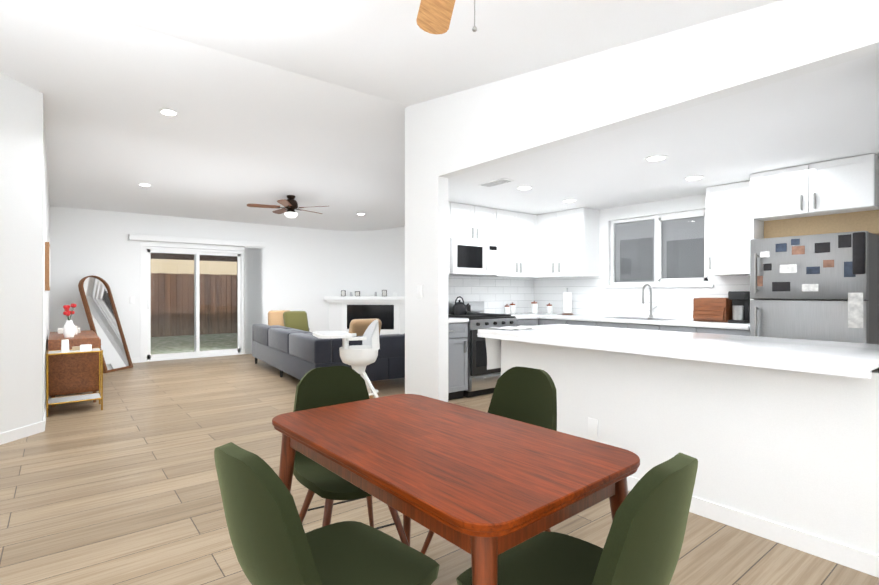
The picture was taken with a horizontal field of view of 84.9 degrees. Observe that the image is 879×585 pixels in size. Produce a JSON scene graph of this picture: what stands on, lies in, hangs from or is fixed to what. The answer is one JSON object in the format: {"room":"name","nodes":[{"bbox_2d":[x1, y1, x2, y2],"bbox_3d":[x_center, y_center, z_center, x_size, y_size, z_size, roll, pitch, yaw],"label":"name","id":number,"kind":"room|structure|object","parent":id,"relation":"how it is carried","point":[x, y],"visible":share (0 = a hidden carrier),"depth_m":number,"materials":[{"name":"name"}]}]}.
{"room":"dining room","nodes":[
{"label":"dining room","id":0,"kind":"room"},
{"bbox_2d":[0,72,44,444],"bbox_3d":[-3.632,-0.504,3.438,0.132,3.450,1.612,0,0,7],"label":"wall","id":1,"kind":"structure","parent":0,"point":[20,260],"depth_m":4.03,"materials":[{"name":"paint"}]},
{"bbox_2d":[43,401,45,423],"bbox_3d":[-4.826,1.174,5.929,0.012,0.090,4.300,0,0,-38],"label":"baseboard","id":2,"kind":"structure","parent":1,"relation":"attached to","point":[44,418],"depth_m":4.46,"materials":[{"name":"white wood"}]},
{"bbox_2d":[42,93,49,420],"bbox_3d":[-4.872,-0.506,5.878,0.120,3.450,4.320,0,0,-38],"label":"wall","id":3,"kind":"structure","parent":0,"point":[45,238],"depth_m":4.70,"materials":[{"name":"paint"}]},
{"bbox_2d":[45,242,49,290],"bbox_3d":[-4.071,-0.260,4.995,0.035,0.480,0.600,0,0,-38],"label":"picture frame","id":4,"kind":"object","parent":3,"relation":"attached to","point":[47,266],"visible":1,"depth_m":4.76,"materials":[{"name":"brown wood"}]},
{"bbox_2d":[50,206,329,357],"bbox_3d":[-4.841,-0.508,8.754,6.100,3.450,0.150,0,0,-38],"label":"wall","id":5,"kind":"structure","parent":0,"point":[290,268],"depth_m":8.50,"materials":[{"name":"paint"}]},
{"bbox_2d":[129,297,134,303],"bbox_3d":[-5.300,0.137,8.288,0.080,0.120,0.012,0,0,-38],"label":"light switch","id":6,"kind":"object","parent":5,"relation":"attached to","point":[131,299],"depth_m":8.28,"materials":[{"name":"white plastic"}]},
{"bbox_2d":[131,357,139,362],"bbox_3d":[-5.674,1.172,7.993,1.185,0.090,0.012,0,0,-38],"label":"baseboard","id":7,"kind":"structure","parent":5,"relation":"attached to","point":[134,360],"depth_m":8.32,"materials":[{"name":"white wood"}]},
{"bbox_2d":[140,243,246,361],"bbox_3d":[-4.533,0.174,8.966,1.805,2.085,0.122,0,0,-38],"label":"sliding door","id":8,"kind":"structure","parent":5,"relation":"in","point":[146,250],"depth_m":8.94,"materials":[{"name":"clear glass"}]},
{"bbox_2d":[129,234,264,352],"bbox_3d":[-4.404,0.092,8.921,2.290,2.180,0.104,0,0,-38],"label":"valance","id":9,"kind":"object","parent":5,"relation":"attached to","point":[244,244],"visible":0.88,"depth_m":9.02,"materials":[{"name":"plastic"}]},
{"bbox_2d":[0,0,407,230],"bbox_3d":[-2.413,-1.680,6.977,7.700,0.644,5.950,0,0,-38],"label":"ceiling","id":10,"kind":"structure","parent":0,"point":[233,138],"depth_m":5.18,"materials":[{"name":"paint"}]},
{"bbox_2d":[138,183,151,186],"bbox_3d":[-4.184,-1.528,6.825,0.176,0.023,0.175,0,0,-38],"label":"recessed light","id":11,"kind":"object","parent":10,"relation":"in","point":[144,184],"visible":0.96,"depth_m":6.81,"materials":[{"name":"white plastic"}]},
{"bbox_2d":[158,108,178,115],"bbox_3d":[-2.644,-1.758,4.692,0.176,0.023,0.175,0,0,-38],"label":"recessed light","id":12,"kind":"object","parent":10,"relation":"in","point":[167,112],"visible":1,"depth_m":4.68,"materials":[{"name":"white plastic"}]},
{"bbox_2d":[247,195,326,217],"bbox_3d":[-2.447,-1.386,7.840,1.280,0.366,1.235,0,0,-38],"label":"room ceiling fan","id":13,"kind":"object","parent":10,"relation":"hanging from","point":[290,204],"visible":1,"depth_m":7.72,"materials":[{"name":"brown wood"}]},
{"bbox_2d":[324,226,404,334],"bbox_3d":[-1.476,-0.510,10.602,1.866,3.450,1.866,0,0,-38],"label":"wall","id":14,"kind":"structure","parent":0,"point":[371,262],"depth_m":10.71,"materials":[{"name":"paint"}]},
{"bbox_2d":[341,290,359,295],"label":"mantel decor","id":15,"kind":"object","parent":14,"relation":"on","point":[357,293],"depth_m":10.51,"materials":[{"name":"white ceramic"}]},
{"bbox_2d":[382,290,386,295],"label":"mantel decor","id":16,"kind":"object","parent":14,"relation":"on","point":[384,292],"depth_m":10.42,"materials":[{"name":"white ceramic"}]},
{"bbox_2d":[0,354,878,584],"bbox_3d":[-0.613,1.280,4.706,7.700,0.120,11.750,0,0,-38],"label":"floor","id":17,"kind":"structure","parent":0,"point":[122,487],"depth_m":2.80,"materials":[{"name":"brown wood"}]},
{"bbox_2d":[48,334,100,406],"bbox_3d":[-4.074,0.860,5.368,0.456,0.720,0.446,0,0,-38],"label":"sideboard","id":18,"kind":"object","parent":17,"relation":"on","point":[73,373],"depth_m":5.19,"materials":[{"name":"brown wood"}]},
{"bbox_2d":[46,347,102,416],"bbox_3d":[-3.780,0.910,4.984,0.456,0.620,0.356,0,0,-38],"label":"cart","id":19,"kind":"object","parent":17,"relation":"on","point":[73,398],"visible":0.96,"depth_m":4.97,"materials":[{"name":"metal"}]},
{"bbox_2d":[61,339,91,351],"bbox_3d":[-3.785,0.545,5.011,0.254,0.120,0.210,0,0,-38],"label":"candles","id":20,"kind":"object","parent":19,"relation":"on","point":[65,346],"visible":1,"depth_m":4.97,"materials":[{"name":"white wax"}]},
{"bbox_2d":[77,330,95,333],"bbox_3d":[-4.346,0.859,5.711,0.456,0.720,0.430,0,0,-38],"label":"base cabinet","id":21,"kind":"object","parent":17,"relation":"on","point":[86,331],"depth_m":6.00,"materials":[{"name":"brown wood"}]},
{"bbox_2d":[58,304,79,337],"bbox_3d":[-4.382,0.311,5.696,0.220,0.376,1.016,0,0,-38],"label":"vase","id":22,"kind":"object","parent":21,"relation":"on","point":[69,329],"visible":1,"depth_m":5.32,"materials":[{"name":"white ceramic"}]},
{"bbox_2d":[78,275,132,372],"bbox_3d":[-5.245,0.479,7.539,0.502,1.495,0.580,0,0,3],"label":"floor mirror","id":23,"kind":"object","parent":17,"relation":"on","point":[100,309],"visible":0.98,"depth_m":7.53,"materials":[{"name":"brown wood"}]},
{"bbox_2d":[214,442,439,584],"bbox_3d":[-0.292,0.794,1.287,0.469,0.867,0.546,0,0,44],"label":"chair","id":24,"kind":"object","parent":17,"relation":"on","point":[273,542],"visible":1,"depth_m":1.11,"materials":[{"name":"green fabric"}]},
{"bbox_2d":[252,310,404,380],"bbox_3d":[-1.386,0.762,7.506,2.250,0.911,3.250,0,0,-33],"label":"sofa","id":25,"kind":"object","parent":17,"relation":"on","point":[287,342],"visible":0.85,"depth_m":6.16,"materials":[{"name":"fabric"}]},
{"bbox_2d":[313,320,379,398],"bbox_3d":[-0.812,0.741,4.449,0.665,0.970,0.529,0,0,-23],"label":"chair","id":26,"kind":"object","parent":17,"relation":"on","point":[358,358],"visible":0.75,"depth_m":4.39,"materials":[{"name":"white plastic"}]},
{"bbox_2d":[293,366,408,545],"bbox_3d":[-0.409,0.793,2.128,0.469,0.867,0.546,0,0,-30],"label":"chair","id":27,"kind":"object","parent":17,"relation":"on","point":[324,386],"visible":0.31,"depth_m":2.21,"materials":[{"name":"green fabric"}]},
{"bbox_2d":[272,394,639,584],"bbox_3d":[-0.026,0.851,1.630,0.700,0.746,1.190,0,0,-40],"label":"dining table","id":28,"kind":"object","parent":17,"relation":"on","point":[484,489],"visible":0.96,"depth_m":1.37,"materials":[{"name":"brown wood"}]},
{"bbox_2d":[448,322,467,399],"bbox_3d":[0.024,0.779,5.674,0.289,0.880,0.614,0,0,-38],"label":"base cabinet","id":29,"kind":"object","parent":17,"relation":"on","point":[457,331],"depth_m":5.44,"materials":[{"name":"white paint"}]},
{"bbox_2d":[448,318,467,321],"bbox_3d":[-0.088,0.319,5.574,0.589,0.040,0.631,0,0,-38],"label":"countertop","id":30,"kind":"structure","parent":29,"relation":"on","point":[449,319],"depth_m":5.43,"materials":[{"name":"white stone"}]},
{"bbox_2d":[448,301,515,397],"bbox_3d":[0.478,0.669,5.962,0.760,1.100,0.709,0,0,-38],"label":"range","id":31,"kind":"object","parent":17,"relation":"on","point":[482,379],"visible":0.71,"depth_m":5.62,"materials":[{"name":"silver metal"}]},
{"bbox_2d":[452,296,468,314],"bbox_3d":[0.272,0.159,5.973,0.251,0.227,0.190,0,0,-38],"label":"kettle","id":32,"kind":"object","parent":31,"relation":"on","point":[459,308],"visible":1,"depth_m":5.89,"materials":[{"name":"black metal"}]},
{"bbox_2d":[421,366,556,553],"bbox_3d":[0.244,0.793,2.140,0.546,0.867,0.469,0,0,-41],"label":"chair","id":33,"kind":"object","parent":17,"relation":"on","point":[526,395],"visible":0.38,"depth_m":2.27,"materials":[{"name":"green fabric"}]},
{"bbox_2d":[515,318,537,326],"bbox_3d":[0.923,0.779,6.386,0.445,0.880,0.614,0,0,-38],"label":"base cabinet","id":34,"kind":"object","parent":17,"relation":"on","point":[519,321],"depth_m":6.15,"materials":[{"name":"white paint"}]},
{"bbox_2d":[511,314,538,317],"bbox_3d":[0.929,0.319,6.379,0.445,0.040,0.631,0,0,-38],"label":"countertop","id":35,"kind":"structure","parent":34,"relation":"on","point":[517,315],"depth_m":6.24,"materials":[{"name":"white stone"}]},
{"bbox_2d":[504,304,511,313],"bbox_3d":[0.931,0.228,6.623,0.079,0.139,0.079,0,0,40],"label":"jar","id":36,"kind":"object","parent":35,"relation":"on","point":[510,309],"depth_m":6.60,"materials":[{"name":"ceramic"}]},
{"bbox_2d":[512,302,515,313],"bbox_3d":[1.020,0.217,6.718,0.088,0.159,0.088,0,0,40],"label":"jar","id":37,"kind":"object","parent":35,"relation":"on","point":[513,305],"depth_m":6.68,"materials":[{"name":"ceramic"}]},
{"bbox_2d":[539,317,590,325],"bbox_3d":[1.832,0.779,6.127,0.614,0.880,0.892,0,0,-38],"label":"base cabinet","id":38,"kind":"object","parent":17,"relation":"on","point":[586,323],"depth_m":5.97,"materials":[{"name":"white paint"}]},
{"bbox_2d":[456,453,697,584],"bbox_3d":[0.336,0.794,1.217,0.469,0.867,0.546,0,0,-42],"label":"chair","id":39,"kind":"object","parent":17,"relation":"on","point":[644,541],"visible":0.92,"depth_m":1.01,"materials":[{"name":"green fabric"}]},
{"bbox_2d":[591,321,650,329],"bbox_3d":[2.311,0.780,5.522,0.614,0.880,0.870,0,0,-38],"label":"base cabinet","id":40,"kind":"object","parent":17,"relation":"on","point":[593,323],"depth_m":5.43,"materials":[{"name":"white paint"}]},
{"bbox_2d":[651,325,686,331],"bbox_3d":[2.662,0.780,5.079,0.614,0.880,0.480,0,0,-38],"label":"base cabinet","id":41,"kind":"object","parent":17,"relation":"on","point":[680,328],"depth_m":4.94,"materials":[{"name":"white paint"}]},
{"bbox_2d":[687,329,749,335],"bbox_3d":[2.905,0.780,4.773,0.614,0.880,0.522,0,0,-38],"label":"base cabinet","id":42,"kind":"object","parent":17,"relation":"on","point":[743,332],"depth_m":4.54,"materials":[{"name":"white paint"}]},
{"bbox_2d":[515,313,749,328],"bbox_3d":[2.110,0.319,5.763,0.631,0.040,3.048,0,0,-38],"label":"countertop","id":43,"kind":"structure","parent":42,"relation":"on","point":[687,321],"depth_m":5.31,"materials":[{"name":"white stone"}]},
{"bbox_2d":[531,301,537,313],"bbox_3d":[1.345,0.207,6.823,0.098,0.179,0.098,0,0,40],"label":"jar","id":44,"kind":"object","parent":43,"relation":"on","point":[534,306],"depth_m":6.78,"materials":[{"name":"ceramic"}]},
{"bbox_2d":[546,303,552,313],"bbox_3d":[1.545,0.222,6.764,0.088,0.149,0.088,0,0,40],"label":"jar","id":45,"kind":"object","parent":43,"relation":"on","point":[549,309],"depth_m":6.73,"materials":[{"name":"ceramic"}]},
{"bbox_2d":[561,288,572,314],"bbox_3d":[1.715,0.115,6.453,0.156,0.364,0.156,0,0,-38],"label":"paper towel","id":46,"kind":"object","parent":43,"relation":"on","point":[567,302],"visible":0.98,"depth_m":6.40,"materials":[{"name":"white paper"}]},
{"bbox_2d":[642,284,657,317],"bbox_3d":[2.442,0.097,5.593,0.224,0.402,0.107,0,0,-38],"label":"faucet","id":47,"kind":"object","parent":43,"relation":"on","point":[643,298],"visible":0.98,"depth_m":5.64,"materials":[{"name":"silver metal"}]},
{"bbox_2d":[693,298,731,321],"bbox_3d":[2.852,0.176,4.993,0.310,0.245,0.320,0,0,-38],"label":"bread box","id":48,"kind":"object","parent":43,"relation":"on","point":[713,309],"visible":0.85,"depth_m":4.88,"materials":[{"name":"brown wood"}]},
{"bbox_2d":[728,291,749,323],"bbox_3d":[3.001,0.144,4.761,0.325,0.310,0.150,0,0,-38],"label":"coffee maker","id":49,"kind":"object","parent":43,"relation":"on","point":[740,307],"visible":0.79,"depth_m":4.67,"materials":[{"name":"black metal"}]},
{"bbox_2d":[750,231,878,343],"bbox_3d":[3.258,0.376,4.158,0.801,1.690,0.785,0,0,-38],"label":"fridge","id":50,"kind":"object","parent":17,"relation":"on","point":[822,287],"visible":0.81,"depth_m":3.88,"materials":[{"name":"silver metal"}]},
{"bbox_3d":[1.528,0.786,3.223,0.617,0.872,2.249,0,0,-38],"label":"cabinet","id":51,"kind":"object","parent":17,"relation":"on","visible":0},
{"bbox_2d":[478,324,878,378],"bbox_3d":[1.394,0.443,3.142,0.995,0.336,2.314,0,0,-38],"label":"countertop","id":52,"kind":"structure","parent":51,"relation":"on","point":[857,360],"depth_m":2.66,"materials":[{"name":"white stone"}]},
{"bbox_2d":[405,98,477,401],"bbox_3d":[0.889,-0.506,6.050,3.375,3.450,1.365,0,0,-38],"label":"wall","id":53,"kind":"structure","parent":0,"point":[426,267],"depth_m":4.62,"materials":[{"name":"paint"}]},
{"bbox_2d":[448,202,451,277],"bbox_3d":[-0.077,-0.644,5.765,0.244,0.866,0.344,0,0,-38],"label":"upper cabinet","id":54,"kind":"object","parent":53,"relation":"attached to","point":[449,203],"depth_m":5.70,"materials":[{"name":"white paint"}]},
{"bbox_2d":[452,238,491,277],"bbox_3d":[0.269,-0.433,5.987,0.555,0.425,0.426,0,0,-38],"label":"microwave","id":55,"kind":"object","parent":53,"relation":"attached to","point":[470,256],"depth_m":5.88,"materials":[{"name":"white paint"}]},
{"bbox_2d":[452,202,499,241],"bbox_3d":[0.324,-0.864,6.082,0.770,0.426,0.344,0,0,-38],"label":"upper cabinet","id":56,"kind":"object","parent":53,"relation":"attached to","point":[468,221],"depth_m":5.95,"materials":[{"name":"white paint"}]},
{"bbox_2d":[492,242,499,277],"bbox_3d":[0.559,-0.434,6.233,0.205,0.425,0.399,0,0,-38],"label":"upper cabinet","id":57,"kind":"object","parent":53,"relation":"attached to","point":[494,250],"depth_m":6.12,"materials":[{"name":"white paint"}]},
{"bbox_2d":[500,210,539,277],"bbox_3d":[0.938,-0.644,6.569,0.787,0.866,0.344,0,0,-38],"label":"upper cabinet","id":58,"kind":"object","parent":53,"relation":"attached to","point":[518,231],"depth_m":6.45,"materials":[{"name":"white paint"}]},
{"bbox_2d":[47,0,878,214],"bbox_3d":[0.999,-1.526,2.669,7.700,0.944,6.560,0,0,-38],"label":"ceiling","id":59,"kind":"structure","parent":0,"point":[391,50],"depth_m":3.28,"materials":[{"name":"paint"}]},
{"bbox_2d":[416,0,476,33],"bbox_3d":[0.097,-1.127,1.414,1.274,0.686,1.255,0,0,-38],"label":"ceiling fan","id":60,"kind":"object","parent":59,"relation":"hanging from","point":[434,16],"visible":1,"depth_m":1.96,"materials":[{"name":"brown wood"}]},
{"bbox_2d":[478,178,513,186],"bbox_3d":[0.550,-1.073,4.709,0.160,0.012,0.340,0,0,-38],"label":"ceiling vent","id":61,"kind":"object","parent":59,"relation":"in","point":[495,182],"visible":1,"depth_m":4.68,"materials":[{"name":"white metal"}]},
{"bbox_2d":[516,186,532,189],"bbox_3d":[0.872,-1.075,4.947,0.176,0.010,0.176,0,0,-38],"label":"recessed light","id":62,"kind":"object","parent":59,"relation":"in","point":[524,187],"visible":1,"depth_m":4.92,"materials":[{"name":"white plastic"}]},
{"bbox_2d":[562,199,576,202],"bbox_3d":[1.526,-1.075,5.644,0.176,0.010,0.176,0,0,-38],"label":"recessed light","id":63,"kind":"object","parent":59,"relation":"in","point":[569,200],"visible":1,"depth_m":5.61,"materials":[{"name":"white plastic"}]},
{"bbox_2d":[644,155,667,161],"bbox_3d":[1.734,-1.074,3.848,0.176,0.010,0.176,0,0,-38],"label":"recessed light","id":64,"kind":"object","parent":59,"relation":"in","point":[653,158],"visible":0.98,"depth_m":3.84,"materials":[{"name":"white plastic"}]},
{"bbox_2d":[684,175,703,180],"bbox_3d":[2.388,-1.075,4.513,0.176,0.010,0.176,0,0,-38],"label":"recessed light","id":65,"kind":"object","parent":59,"relation":"in","point":[696,177],"visible":0.98,"depth_m":4.49,"materials":[{"name":"white plastic"}]},
{"bbox_2d":[599,194,713,288],"bbox_3d":[3.498,-0.505,4.644,0.150,3.450,6.550,0,0,-38],"label":"wall","id":66,"kind":"structure","parent":0,"point":[668,206],"depth_m":5.93,"materials":[{"name":"paint"}]},
{"bbox_2d":[537,213,550,276],"bbox_3d":[1.604,-0.644,6.632,0.344,0.866,0.410,0,0,-38],"label":"upper cabinet","id":67,"kind":"object","parent":66,"relation":"attached to","point":[543,220],"depth_m":6.58,"materials":[{"name":"white paint"}]},
{"bbox_2d":[551,207,602,276],"bbox_3d":[1.810,-0.644,6.371,0.344,0.866,0.475,0,0,-38],"label":"upper cabinet","id":68,"kind":"object","parent":66,"relation":"attached to","point":[574,232],"depth_m":6.23,"materials":[{"name":"white paint"}]},
{"bbox_2d":[604,209,713,287],"bbox_3d":[2.589,-0.492,5.735,0.140,0.862,1.310,0,0,-38],"label":"kitchen window","id":69,"kind":"structure","parent":66,"relation":"in","point":[666,250],"depth_m":5.72,"materials":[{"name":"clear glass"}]},
{"bbox_2d":[706,177,750,276],"bbox_3d":[3.016,-0.628,4.848,0.344,0.896,0.490,0,0,-38],"label":"upper cabinet","id":70,"kind":"object","parent":66,"relation":"attached to","point":[728,207],"depth_m":4.77,"materials":[{"name":"white paint"}]},
{"bbox_2d":[751,153,878,238],"bbox_3d":[3.336,-0.777,4.218,0.624,0.596,0.825,0,0,-38],"label":"upper cabinet","id":71,"kind":"object","parent":66,"relation":"attached to","point":[836,196],"depth_m":4.04,"materials":[{"name":"white paint"}]},
{"bbox_2d":[438,0,878,555],"bbox_3d":[1.687,-0.503,2.421,0.120,3.450,5.315,0,0,-38],"label":"wall","id":72,"kind":"structure","parent":0,"point":[798,450],"depth_m":2.61,"materials":[{"name":"paint"}]},
{"bbox_2d":[588,417,597,437],"bbox_3d":[1.011,0.892,3.172,0.008,0.120,0.070,0,0,-38],"label":"outlet","id":73,"kind":"object","parent":72,"relation":"attached to","point":[592,427],"depth_m":3.17,"materials":[{"name":"white plastic"}]},
{"bbox_2d":[627,476,878,577],"bbox_3d":[1.844,1.178,2.118,0.012,0.090,4.402,0,0,-38],"label":"baseboard","id":74,"kind":"structure","parent":72,"relation":"attached to","point":[844,555],"depth_m":2.32,"materials":[{"name":"white wood"}]},
{"label":"outside","id":75,"kind":"structure","parent":0,"visible":0},
{"bbox_2d":[151,333,236,354],"bbox_3d":[-6.764,1.298,13.037,18.000,0.110,8.950,0,0,-38],"label":"ground","id":76,"kind":"structure","parent":75,"point":[166,346],"depth_m":11.73,"materials":[{"name":"grey concrete"}]},
{"bbox_2d":[151,273,236,336],"bbox_3d":[-7.451,0.345,13.903,18.000,1.795,0.098,0,0,-38],"label":"fence","id":77,"kind":"object","parent":76,"relation":"on","point":[183,304],"depth_m":14.00,"materials":[{"name":"brown wood"}]},
{"bbox_2d":[151,253,236,274],"bbox_3d":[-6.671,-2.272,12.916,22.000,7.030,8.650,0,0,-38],"label":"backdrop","id":78,"kind":"structure","parent":75,"point":[162,264],"depth_m":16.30,"materials":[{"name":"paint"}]}
]}

